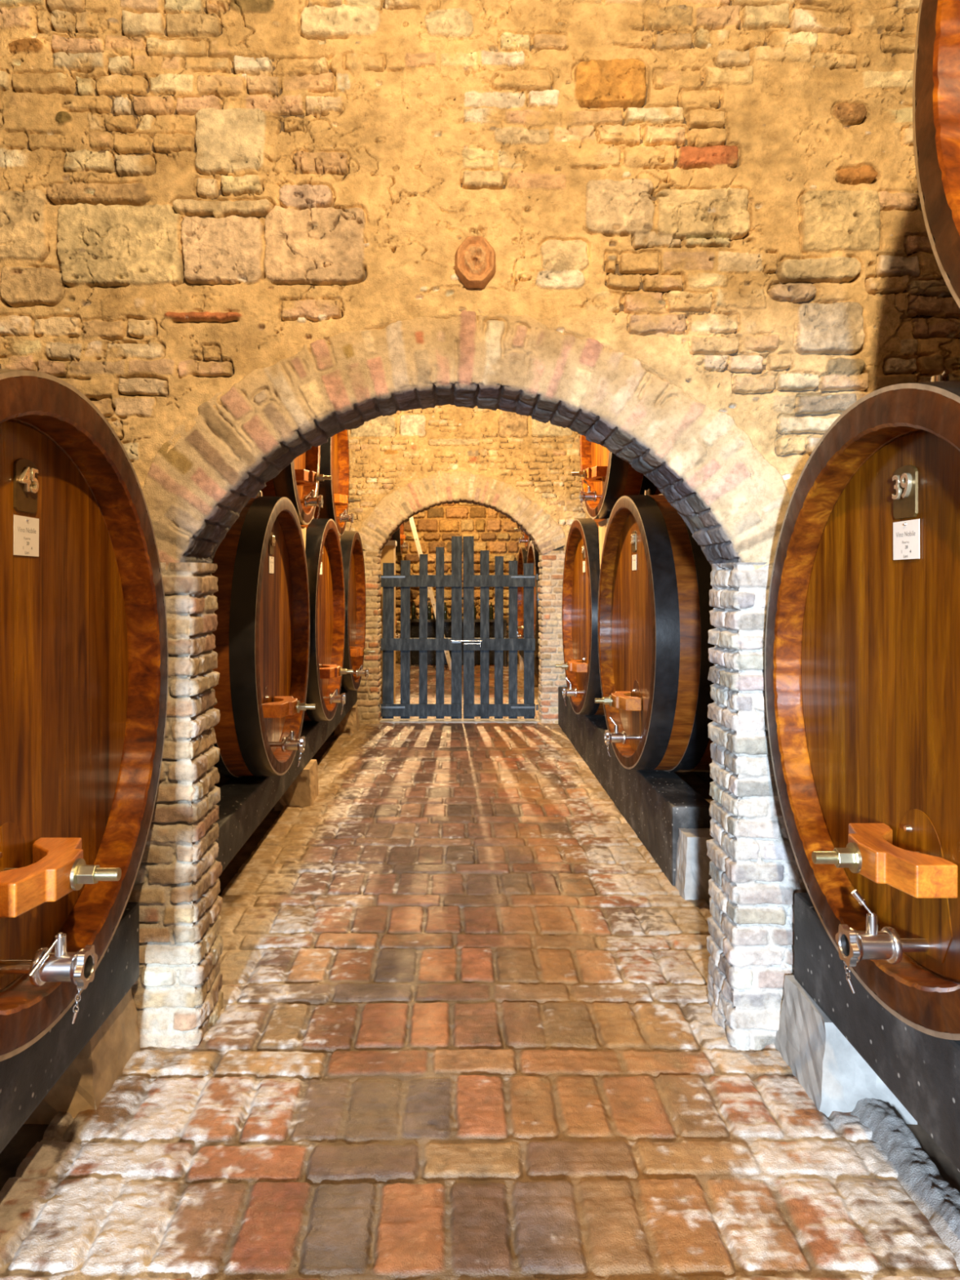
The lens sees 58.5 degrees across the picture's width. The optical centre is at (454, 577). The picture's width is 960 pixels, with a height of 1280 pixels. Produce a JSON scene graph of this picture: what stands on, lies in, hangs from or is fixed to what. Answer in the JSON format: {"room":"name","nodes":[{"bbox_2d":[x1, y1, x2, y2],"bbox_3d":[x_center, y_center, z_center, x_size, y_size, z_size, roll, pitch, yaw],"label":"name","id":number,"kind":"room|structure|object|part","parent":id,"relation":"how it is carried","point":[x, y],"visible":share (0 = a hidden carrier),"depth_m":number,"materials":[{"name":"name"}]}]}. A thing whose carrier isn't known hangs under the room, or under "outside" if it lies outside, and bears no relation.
{"room":"wine cellar","nodes":[
{"label":"wine cellar","id":0,"kind":"room"},
{"bbox_2d":[395,502,524,663],"bbox_3d":[-0.004,-0.397,15.405,3.993,3.894,0.148,0,0,0],"label":"wall","id":1,"kind":"structure","parent":0,"point":[492,531],"depth_m":15.38,"materials":[{"name":"brown brick"}]},
{"bbox_2d":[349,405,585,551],"bbox_3d":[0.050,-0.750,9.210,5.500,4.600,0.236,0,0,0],"label":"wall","id":2,"kind":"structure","parent":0,"point":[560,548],"depth_m":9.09,"materials":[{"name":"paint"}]},
{"bbox_2d":[379,719,539,724],"bbox_3d":[0.051,1.545,9.190,1.720,0.030,0.170,0,0,0],"label":"trim","id":3,"kind":"structure","parent":2,"relation":"attached to","point":[393,721],"depth_m":9.12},
{"bbox_2d":[358,470,566,555],"bbox_3d":[0.054,-0.700,9.214,2.368,0.921,0.344,0,0,0],"label":"trim","id":4,"kind":"structure","parent":2,"relation":"attached to","point":[396,508],"depth_m":9.05,"materials":[{"name":"beige brick"}]},
{"bbox_2d":[344,404,591,551],"bbox_3d":[0.072,-0.948,9.102,3.046,2.595,0.159,0,0,0],"label":"wall","id":5,"kind":"structure","parent":0,"point":[563,508],"depth_m":9.06,"materials":[{"name":"beige brick"}]},
{"bbox_2d":[354,551,382,724],"bbox_3d":[-1.067,0.643,9.199,0.575,1.854,0.335,0,0,0],"label":"trim","id":6,"kind":"structure","parent":5,"relation":"attached to","point":[369,698],"depth_m":9.05,"materials":[{"name":"beige brick"}]},
{"bbox_2d":[377,536,462,719],"bbox_3d":[-0.368,0.535,9.170,0.902,1.960,0.076,0,0,0],"label":"gate leaf","id":7,"kind":"object","parent":5,"relation":"attached to","point":[388,580],"visible":1,"depth_m":9.18,"materials":[{"name":"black wood"}]},
{"bbox_3d":[-0.358,1.419,9.168,0.858,0.134,0.030,0,0,0],"label":"rail","id":8,"kind":"part","parent":7,"relation":"part of","materials":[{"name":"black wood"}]},
{"bbox_3d":[-0.358,0.715,9.168,0.858,0.132,0.030,0,0,0],"label":"rail","id":9,"kind":"part","parent":7,"relation":"part of","materials":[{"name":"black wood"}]},
{"bbox_3d":[-0.358,0.036,9.168,0.858,0.130,0.030,0,0,0],"label":"rail","id":10,"kind":"part","parent":7,"relation":"part of","materials":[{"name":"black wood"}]},
{"bbox_2d":[450,536,537,719],"bbox_3d":[0.429,0.535,9.173,0.934,1.960,0.070,0,0,0],"label":"gate leaf","id":11,"kind":"object","parent":5,"relation":"attached to","point":[484,580],"visible":1,"depth_m":9.18,"materials":[{"name":"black wood"}]},
{"bbox_3d":[0.480,1.419,9.168,0.769,0.136,0.030,0,0,0],"label":"rail","id":12,"kind":"part","parent":11,"relation":"part of","materials":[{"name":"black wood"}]},
{"bbox_3d":[0.480,0.715,9.168,0.769,0.132,0.030,0,0,0],"label":"rail","id":13,"kind":"part","parent":11,"relation":"part of","materials":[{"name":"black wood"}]},
{"bbox_3d":[0.480,0.036,9.168,0.769,0.130,0.030,0,0,0],"label":"rail","id":14,"kind":"part","parent":11,"relation":"part of","materials":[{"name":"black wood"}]},
{"bbox_2d":[537,551,567,724],"bbox_3d":[1.226,0.643,9.199,0.648,1.854,0.334,0,0,0],"label":"trim","id":15,"kind":"structure","parent":5,"relation":"attached to","point":[551,565],"depth_m":9.05,"materials":[{"name":"beige brick"}]},
{"bbox_2d":[0,0,959,498],"bbox_3d":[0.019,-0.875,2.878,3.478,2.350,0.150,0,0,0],"label":"wall","id":16,"kind":"structure","parent":0,"point":[448,108],"depth_m":2.83,"materials":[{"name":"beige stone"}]},
{"bbox_2d":[128,562,223,1048],"bbox_3d":[-1.124,0.760,2.969,0.602,1.620,0.339,0,0,0],"label":"brick pillar","id":17,"kind":"structure","parent":16,"relation":"attached to","point":[177,994],"depth_m":2.83,"materials":[{"name":"beige brick"}]},
{"bbox_2d":[142,308,790,570],"bbox_3d":[0.020,-0.470,2.986,2.423,0.921,0.343,0,0,0],"label":"brick arch","id":18,"kind":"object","parent":16,"relation":"attached to","point":[734,503],"depth_m":2.83,"materials":[{"name":"beige brick"}]},
{"bbox_2d":[454,235,495,289],"bbox_3d":[0.069,-1.037,2.811,0.136,0.166,0.078,0,0,0],"label":"carved medallion","id":19,"kind":"object","parent":16,"relation":"attached to","point":[475,258],"visible":0.99,"depth_m":2.79,"materials":[{"name":"stone"}]},
{"bbox_2d":[706,562,808,1051],"bbox_3d":[1.200,0.760,2.972,0.600,1.620,0.337,0,0,0],"label":"brick pillar","id":20,"kind":"structure","parent":16,"relation":"attached to","point":[754,872],"depth_m":2.83,"materials":[{"name":"white brick"}]},
{"bbox_2d":[0,662,959,1279],"bbox_3d":[0.029,1.548,8.390,2.338,0.034,14.180,0,0,0],"label":"floor","id":21,"kind":"structure","parent":0,"point":[465,1028],"depth_m":2.56,"materials":[{"name":"brick"}]},
{"bbox_2d":[273,759,319,810],"bbox_3d":[-1.093,1.440,5.960,0.262,0.280,0.367,0,0,0],"label":"support block","id":22,"kind":"object","parent":21,"relation":"on","point":[303,792],"visible":0.49,"depth_m":5.79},
{"bbox_2d":[215,690,357,871],"bbox_3d":[-1.120,1.194,6.080,0.200,0.212,5.840,0,0,0],"label":"beam","id":23,"kind":"structure","parent":22,"relation":"on","point":[245,802],"depth_m":4.49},
{"bbox_2d":[210,490,315,777],"bbox_3d":[-1.562,0.303,4.720,1.616,1.577,1.553,0,0,0],"label":"wine cask","id":24,"kind":"object","parent":23,"relation":"on","point":[262,633],"visible":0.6,"depth_m":4.34,"materials":[{"name":"brown wood"}]},
{"bbox_3d":[-1.010,-0.190,4.720,0.007,0.126,0.102,0,0,0],"label":"number plate","id":25,"kind":"part","parent":24,"relation":"part of","materials":[{"name":"brown metal"}]},
{"bbox_2d":[268,730,305,766],"bbox_3d":[-0.919,0.922,4.608,0.213,0.192,0.115,0,0,0],"label":"tap","id":26,"kind":"object","parent":24,"relation":"on","point":[286,744],"depth_m":4.60,"materials":[{"name":"silver metal"}]},
{"bbox_2d":[296,700,299,713],"bbox_3d":[-0.846,0.700,4.640,0.007,0.068,0.068,0,0,0],"label":"washer","id":27,"kind":"object","parent":24,"relation":"in","point":[297,701],"depth_m":4.62,"materials":[{"name":"yellow metal"}]},
{"bbox_2d":[300,515,353,721],"bbox_3d":[-1.562,0.303,6.465,1.616,1.577,1.583,0,0,0],"label":"wine cask","id":28,"kind":"object","parent":23,"relation":"on","point":[323,553],"visible":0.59,"depth_m":6.46,"materials":[{"name":"brown wood"}]},
{"bbox_2d":[300,525,306,548],"bbox_3d":[-1.060,-0.104,5.600,0.120,0.469,0.367,0,0,0],"label":"chock","id":29,"kind":"object","parent":28,"relation":"on","point":[304,529],"visible":0.11,"depth_m":5.69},
{"bbox_2d":[260,445,331,524],"bbox_3d":[-1.612,-0.969,5.630,1.616,1.272,1.204,0,0,0],"label":"wine cask","id":30,"kind":"object","parent":29,"relation":"on","point":[299,482],"visible":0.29,"depth_m":5.55,"materials":[{"name":"brown wood"}]},
{"bbox_2d":[299,489,323,519],"bbox_3d":[-0.969,-0.474,5.568,0.213,0.192,0.115,0,0,0],"label":"tap","id":31,"kind":"object","parent":30,"relation":"on","point":[317,501],"depth_m":5.55,"materials":[{"name":"silver metal"}]},
{"bbox_2d":[323,688,346,715],"bbox_3d":[-0.919,0.922,6.353,0.213,0.192,0.115,0,0,0],"label":"tap","id":32,"kind":"object","parent":28,"relation":"on","point":[334,697],"depth_m":6.34,"materials":[{"name":"silver metal"}]},
{"bbox_2d":[339,530,374,691],"bbox_3d":[-1.562,0.303,8.175,1.616,1.577,1.563,0,0,0],"label":"wine cask","id":33,"kind":"object","parent":23,"relation":"on","point":[353,566],"visible":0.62,"depth_m":8.31,"materials":[{"name":"brown wood"}]},
{"bbox_2d":[352,665,368,685],"bbox_3d":[-0.919,0.922,8.063,0.213,0.192,0.115,0,0,0],"label":"tap","id":34,"kind":"object","parent":33,"relation":"on","point":[360,672],"depth_m":8.05,"materials":[{"name":"silver metal"}]},
{"bbox_2d":[333,704,359,735],"bbox_3d":[-1.086,1.440,8.651,0.237,0.280,0.245,0,0,0],"label":"support block","id":35,"kind":"object","parent":21,"relation":"on","point":[350,722],"visible":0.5,"depth_m":8.54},
{"bbox_2d":[379,545,395,703],"bbox_3d":[-0.838,0.589,10.095,0.263,1.922,0.390,0,0,0],"label":"pillar","id":36,"kind":"structure","parent":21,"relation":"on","point":[388,552],"depth_m":9.93,"materials":[{"name":"wood"}]},
{"bbox_2d":[385,540,396,546],"bbox_3d":[-0.808,-0.402,10.100,0.243,0.060,0.260,0,0,0],"label":"slab","id":37,"kind":"object","parent":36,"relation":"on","point":[393,543],"visible":0.45,"depth_m":9.97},
{"bbox_2d":[408,516,451,670],"bbox_3d":[-0.411,0.194,14.410,0.775,2.686,0.452,0,0,0],"label":"plank","id":38,"kind":"object","parent":21,"relation":"on","point":[411,520],"visible":0.47,"depth_m":14.19,"materials":[{"name":"wood"}]},
{"bbox_2d":[409,618,506,666],"bbox_3d":[0.050,1.140,15.000,1.710,0.820,0.360,0,0,0],"label":"rack","id":39,"kind":"object","parent":21,"relation":"on","point":[414,624],"visible":0.31,"depth_m":15.16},
{"bbox_2d":[411,602,415,619],"bbox_3d":[-0.715,0.580,14.979,0.076,0.300,0.076,0,0,0],"label":"wine bottle","id":40,"kind":"object","parent":39,"relation":"on","point":[413,608],"visible":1,"depth_m":14.95,"materials":[{"name":"green glass"}]},
{"bbox_2d":[427,602,431,619],"bbox_3d":[-0.440,0.580,15.001,0.076,0.300,0.076,0,0,0],"label":"wine bottle","id":41,"kind":"object","parent":39,"relation":"on","point":[429,609],"visible":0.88,"depth_m":14.97,"materials":[{"name":"green glass"}]},
{"bbox_2d":[444,602,447,619],"bbox_3d":[-0.162,0.580,14.968,0.076,0.300,0.076,0,0,0],"label":"wine bottle","id":42,"kind":"object","parent":39,"relation":"on","point":[445,606],"visible":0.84,"depth_m":14.94,"materials":[{"name":"green glass"}]},
{"bbox_2d":[409,618,506,622],"bbox_3d":[0.050,0.750,15.000,1.700,0.040,0.360,0,0,0],"label":"shelf","id":43,"kind":"object","parent":39,"relation":"attached to","point":[416,620],"depth_m":14.82,"materials":[{"name":"brown wood"}]},
{"bbox_2d":[474,602,475,619],"bbox_3d":[0.341,0.580,14.916,0.076,0.300,0.076,0,0,0],"label":"wine bottle","id":44,"kind":"object","parent":39,"relation":"on","point":[474,602],"visible":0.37,"depth_m":14.89,"materials":[{"name":"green glass"}]},
{"bbox_2d":[488,602,493,619],"bbox_3d":[0.641,0.580,14.909,0.076,0.300,0.076,0,0,0],"label":"wine bottle","id":45,"kind":"object","parent":39,"relation":"on","point":[491,608],"visible":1,"depth_m":14.88,"materials":[{"name":"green glass"}]},
{"bbox_2d":[518,654,524,670],"bbox_3d":[1.200,1.440,14.425,0.226,0.280,0.277,0,0,0],"label":"support block","id":46,"kind":"object","parent":21,"relation":"on","point":[521,664],"visible":0.27,"depth_m":14.29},
{"bbox_2d":[558,686,711,885],"bbox_3d":[1.195,1.347,6.640,0.210,0.405,4.720,0,0,0],"label":"beam","id":47,"kind":"structure","parent":21,"relation":"on","point":[655,804],"depth_m":4.97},
{"bbox_2d":[555,518,604,715],"bbox_3d":[1.642,0.309,7.120,1.616,1.678,1.776,0,0,0],"label":"wine cask","id":48,"kind":"object","parent":47,"relation":"on","point":[581,569],"visible":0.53,"depth_m":7.06,"materials":[{"name":"brown wood"}]},
{"bbox_2d":[562,677,584,706],"bbox_3d":[0.992,0.942,7.045,0.199,0.240,0.091,0,0,0],"label":"tap","id":49,"kind":"object","parent":48,"relation":"on","point":[566,692],"depth_m":7.03,"materials":[{"name":"silver metal"}]},
{"bbox_3d":[1.077,-0.219,7.120,0.007,0.126,0.102,0,0,0],"label":"number plate","id":50,"kind":"part","parent":48,"relation":"part of","materials":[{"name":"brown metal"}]},
{"bbox_2d":[594,488,716,773],"bbox_3d":[1.642,0.309,5.130,1.616,1.678,1.776,0,0,0],"label":"wine cask","id":51,"kind":"object","parent":47,"relation":"on","point":[654,624],"visible":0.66,"depth_m":4.57,"materials":[{"name":"brown wood"}]},
{"bbox_2d":[598,518,608,567],"bbox_3d":[1.120,-0.141,6.120,0.120,0.541,0.368,0,0,0],"label":"chock","id":52,"kind":"object","parent":51,"relation":"on","point":[602,525],"visible":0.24,"depth_m":6.14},
{"bbox_2d":[571,434,662,519],"bbox_3d":[1.642,-1.064,6.130,1.616,1.313,1.485,0,0,0],"label":"wine cask","id":53,"kind":"object","parent":52,"relation":"on","point":[606,477],"visible":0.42,"depth_m":5.94,"materials":[{"name":"brown wood"}]},
{"bbox_2d":[579,480,601,513],"bbox_3d":[0.992,-0.578,6.075,0.199,0.240,0.091,0,0,0],"label":"tap","id":54,"kind":"object","parent":53,"relation":"on","point":[588,495],"depth_m":6.05,"materials":[{"name":"silver metal"}]},
{"bbox_2d":[608,694,612,706],"bbox_3d":[0.925,0.731,5.080,0.007,0.068,0.068,0,0,0],"label":"washer","id":55,"kind":"object","parent":51,"relation":"in","point":[611,695],"depth_m":5.06,"materials":[{"name":"yellow metal"}]},
{"bbox_2d":[604,716,637,756],"bbox_3d":[0.992,0.942,5.055,0.199,0.240,0.091,0,0,0],"label":"tap","id":56,"kind":"object","parent":51,"relation":"on","point":[610,737],"depth_m":5.04,"materials":[{"name":"silver metal"}]},
{"bbox_3d":[1.077,-0.219,5.130,0.007,0.126,0.102,0,0,0],"label":"number plate","id":57,"kind":"part","parent":51,"relation":"part of","materials":[{"name":"brown metal"}]},
{"bbox_2d":[675,827,713,906],"bbox_3d":[1.195,1.415,4.195,0.196,0.330,0.197,0,0,0],"label":"support block","id":58,"kind":"object","parent":21,"relation":"on","point":[692,860],"visible":0.65,"depth_m":4.12,"materials":[{"name":"white stone"}]},
{"bbox_2d":[773,974,917,1124],"bbox_3d":[1.192,1.440,2.650,0.292,0.280,0.377,0,0,0],"label":"support block","id":59,"kind":"object","parent":21,"relation":"on","point":[832,1073],"visible":0.44,"depth_m":2.50,"materials":[{"name":"grey concrete"}]},
{"bbox_3d":[-1.120,1.440,9.825,0.227,0.280,0.278,0,0,0],"label":"support block","id":60,"kind":"object","parent":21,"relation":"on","visible":0},
{"bbox_3d":[-1.120,1.190,12.050,0.200,0.220,5.100,0,0,0],"label":"beam","id":61,"kind":"structure","parent":60,"relation":"on","visible":0},
{"bbox_2d":[395,620,400,638],"bbox_3d":[-1.582,0.300,13.000,1.616,1.553,1.573,0,0,0],"label":"wine cask","id":62,"kind":"object","parent":61,"relation":"on","point":[397,635],"visible":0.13,"depth_m":12.97,"materials":[{"name":"brown wood"}]},
{"bbox_3d":[1.200,1.440,9.826,0.228,0.280,0.276,0,0,0],"label":"support block","id":63,"kind":"object","parent":21,"relation":"on","visible":0},
{"bbox_2d":[519,650,539,677],"bbox_3d":[1.200,1.190,12.050,0.200,0.220,5.100,0,0,0],"label":"beam","id":64,"kind":"structure","parent":63,"relation":"on","point":[536,663],"depth_m":11.56,"materials":[{"name":"black wood"}]},
{"bbox_2d":[517,546,528,638],"bbox_3d":[1.642,0.300,13.000,1.616,1.553,1.573,0,0,0],"label":"wine cask","id":65,"kind":"object","parent":64,"relation":"on","point":[522,555],"visible":0.09,"depth_m":13.50,"materials":[{"name":"brown wood"}]},
{"bbox_2d":[517,540,540,656],"bbox_3d":[1.642,0.270,11.250,1.616,1.553,1.613,0,0,0],"label":"wine cask","id":66,"kind":"object","parent":64,"relation":"on","point":[533,555],"visible":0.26,"depth_m":10.72,"materials":[{"name":"brown wood"}]},
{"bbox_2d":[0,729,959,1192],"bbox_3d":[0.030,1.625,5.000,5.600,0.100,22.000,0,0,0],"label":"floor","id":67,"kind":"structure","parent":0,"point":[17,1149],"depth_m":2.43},
{"bbox_2d":[23,987,140,1124],"bbox_3d":[-1.182,1.435,2.650,0.311,0.290,0.377,0,0,0],"label":"support block","id":68,"kind":"object","parent":67,"relation":"on","point":[94,1072],"visible":0.29,"depth_m":2.51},
{"bbox_2d":[533,671,538,686],"bbox_3d":[1.200,1.440,12.225,0.226,0.280,0.277,0,0,0],"label":"support block","id":69,"kind":"object","parent":67,"relation":"on","point":[535,676],"visible":0.05,"depth_m":12.09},
{"bbox_2d":[693,771,713,785],"bbox_3d":[2.000,1.355,6.100,0.200,0.390,5.800,0,0,0],"label":"beam","id":70,"kind":"structure","parent":67,"relation":"on","point":[705,776],"depth_m":6.47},
{"bbox_2d":[850,1097,959,1271],"bbox_3d":[1.214,1.558,1.909,0.168,0.148,1.218,0,0,0],"label":"trim","id":71,"kind":"structure","parent":67,"relation":"on","point":[918,1175],"depth_m":2.19,"materials":[{"name":"grey stone"}]},
{"bbox_3d":[-1.120,1.440,0.450,0.247,0.280,0.347,0,0,0],"label":"support block","id":72,"kind":"object","parent":67,"relation":"on","visible":0},
{"bbox_2d":[0,902,139,1153],"bbox_3d":[-1.120,1.175,1.490,0.200,0.250,2.580,0,0,0],"label":"beam","id":73,"kind":"structure","parent":72,"relation":"on","point":[27,1077],"depth_m":2.27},
{"bbox_2d":[0,364,168,1061],"bbox_3d":[-1.562,0.273,2.015,1.616,1.566,1.542,0,0,0],"label":"wine cask","id":74,"kind":"object","parent":73,"relation":"on","point":[84,637],"visible":1,"depth_m":2.18,"materials":[{"name":"brown wood"}]},
{"bbox_3d":[-1.010,-0.217,2.015,0.007,0.126,0.102,0,0,0],"label":"number plate","id":75,"kind":"part","parent":74,"relation":"part of","materials":[{"name":"brown metal"}]},
{"bbox_2d":[17,527,35,533],"bbox_3d":[-1.008,-0.112,2.019,0.001,0.012,0.087,0,0,0],"label":"print","id":76,"kind":"object","parent":74,"relation":"attached to","point":[31,530],"depth_m":2.02},
{"bbox_2d":[0,932,97,1023],"bbox_3d":[-0.919,0.888,1.893,0.213,0.192,0.115,0,0,0],"label":"tap","id":77,"kind":"object","parent":74,"relation":"on","point":[36,1003],"depth_m":1.89,"materials":[{"name":"silver metal"}]},
{"bbox_2d":[70,858,86,890],"bbox_3d":[-0.846,0.667,1.925,0.007,0.068,0.068,0,0,0],"label":"washer","id":78,"kind":"object","parent":74,"relation":"in","point":[77,866],"depth_m":1.91,"materials":[{"name":"yellow metal"}]},
{"bbox_3d":[1.200,1.440,0.450,0.246,0.280,0.346,0,0,0],"label":"support block","id":79,"kind":"object","parent":67,"relation":"on","visible":0},
{"bbox_2d":[794,893,959,1172],"bbox_3d":[1.200,1.160,1.490,0.200,0.280,2.580,0,0,0],"label":"beam","id":80,"kind":"structure","parent":79,"relation":"on","point":[922,1070],"depth_m":2.19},
{"bbox_2d":[764,369,959,1040],"bbox_3d":[1.642,0.268,2.045,1.616,1.516,1.491,0,0,0],"label":"wine cask","id":81,"kind":"object","parent":80,"relation":"on","point":[862,635],"visible":1,"depth_m":2.10,"materials":[{"name":"brown wood"}]},
{"bbox_2d":[845,842,862,873],"bbox_3d":[0.925,0.650,1.985,0.007,0.068,0.068,0,0,0],"label":"washer","id":82,"kind":"object","parent":81,"relation":"in","point":[854,850],"depth_m":1.97,"materials":[{"name":"yellow metal"}]},
{"bbox_2d":[835,889,928,993],"bbox_3d":[0.992,0.839,1.960,0.199,0.240,0.091,0,0,0],"label":"tap","id":83,"kind":"object","parent":81,"relation":"on","point":[855,946],"depth_m":1.95,"materials":[{"name":"silver metal"}]},
{"bbox_3d":[1.077,-0.205,2.045,0.007,0.126,0.102,0,0,0],"label":"number plate","id":84,"kind":"part","parent":81,"relation":"part of","materials":[{"name":"brown metal"}]},
{"bbox_2d":[896,530,915,536],"bbox_3d":[1.076,-0.104,2.041,0.001,0.012,0.087,0,0,0],"label":"print","id":85,"kind":"object","parent":81,"relation":"attached to","point":[912,533],"depth_m":2.03},
{"bbox_3d":[-1.060,-0.109,7.330,0.120,0.479,0.367,0,0,0],"label":"chock","id":86,"kind":"object","parent":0,"visible":0},
{"bbox_2d":[313,429,360,536],"bbox_3d":[-1.612,-0.979,7.340,1.616,1.272,1.244,0,0,0],"label":"wine cask","id":87,"kind":"object","parent":86,"relation":"on","point":[335,453],"visible":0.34,"depth_m":7.28,"materials":[{"name":"brown wood"}]},
{"bbox_2d":[337,509,353,531],"bbox_3d":[-0.969,-0.484,7.278,0.213,0.192,0.115,0,0,0],"label":"tap","id":88,"kind":"object","parent":87,"relation":"on","point":[342,517],"depth_m":7.26,"materials":[{"name":"silver metal"}]},
{"bbox_3d":[1.170,0.395,1.070,0.140,1.240,0.180,0,0,0],"label":"prop","id":89,"kind":"object","parent":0,"visible":0},
{"bbox_2d":[912,0,959,308],"bbox_3d":[1.725,-1.042,1.090,1.450,1.638,1.614,0,0,0],"label":"wine cask","id":90,"kind":"object","parent":89,"relation":"on","point":[936,65],"visible":1,"depth_m":1.78,"materials":[{"name":"brown wood"}]},
{"bbox_3d":[-1.300,0.365,14.350,0.500,1.430,0.240,0,0,0],"label":"prop","id":91,"kind":"object","parent":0,"visible":0},
{"bbox_2d":[390,522,412,555],"bbox_3d":[-1.522,-0.980,14.350,1.616,1.244,1.204,0,0,0],"label":"wine cask","id":92,"kind":"object","parent":91,"relation":"on","point":[398,535],"visible":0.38,"depth_m":14.19,"materials":[{"name":"brown wood"}]},
{"bbox_2d":[400,542,408,548],"bbox_3d":[-0.879,-0.538,14.318,0.213,0.114,0.115,0,0,0],"label":"tap","id":93,"kind":"object","parent":92,"relation":"on","point":[403,546],"depth_m":14.30,"materials":[{"name":"silver metal"}]},
{"bbox_3d":[1.140,-0.115,12.120,0.120,0.491,0.367,0,0,0],"label":"chock","id":94,"kind":"object","parent":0,"visible":0},
{"bbox_2d":[514,528,531,551],"bbox_3d":[1.662,-0.980,12.120,1.616,1.244,1.204,0,0,0],"label":"wine cask","id":95,"kind":"object","parent":94,"relation":"on","point":[526,539],"visible":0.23,"depth_m":12.08,"materials":[{"name":"brown wood"}]},
{"bbox_2d":[518,532,528,543],"bbox_3d":[1.012,-0.562,12.095,0.199,0.163,0.091,0,0,0],"label":"tap","id":96,"kind":"object","parent":95,"relation":"on","point":[521,540],"depth_m":12.07,"materials":[{"name":"silver metal"}]}
]}

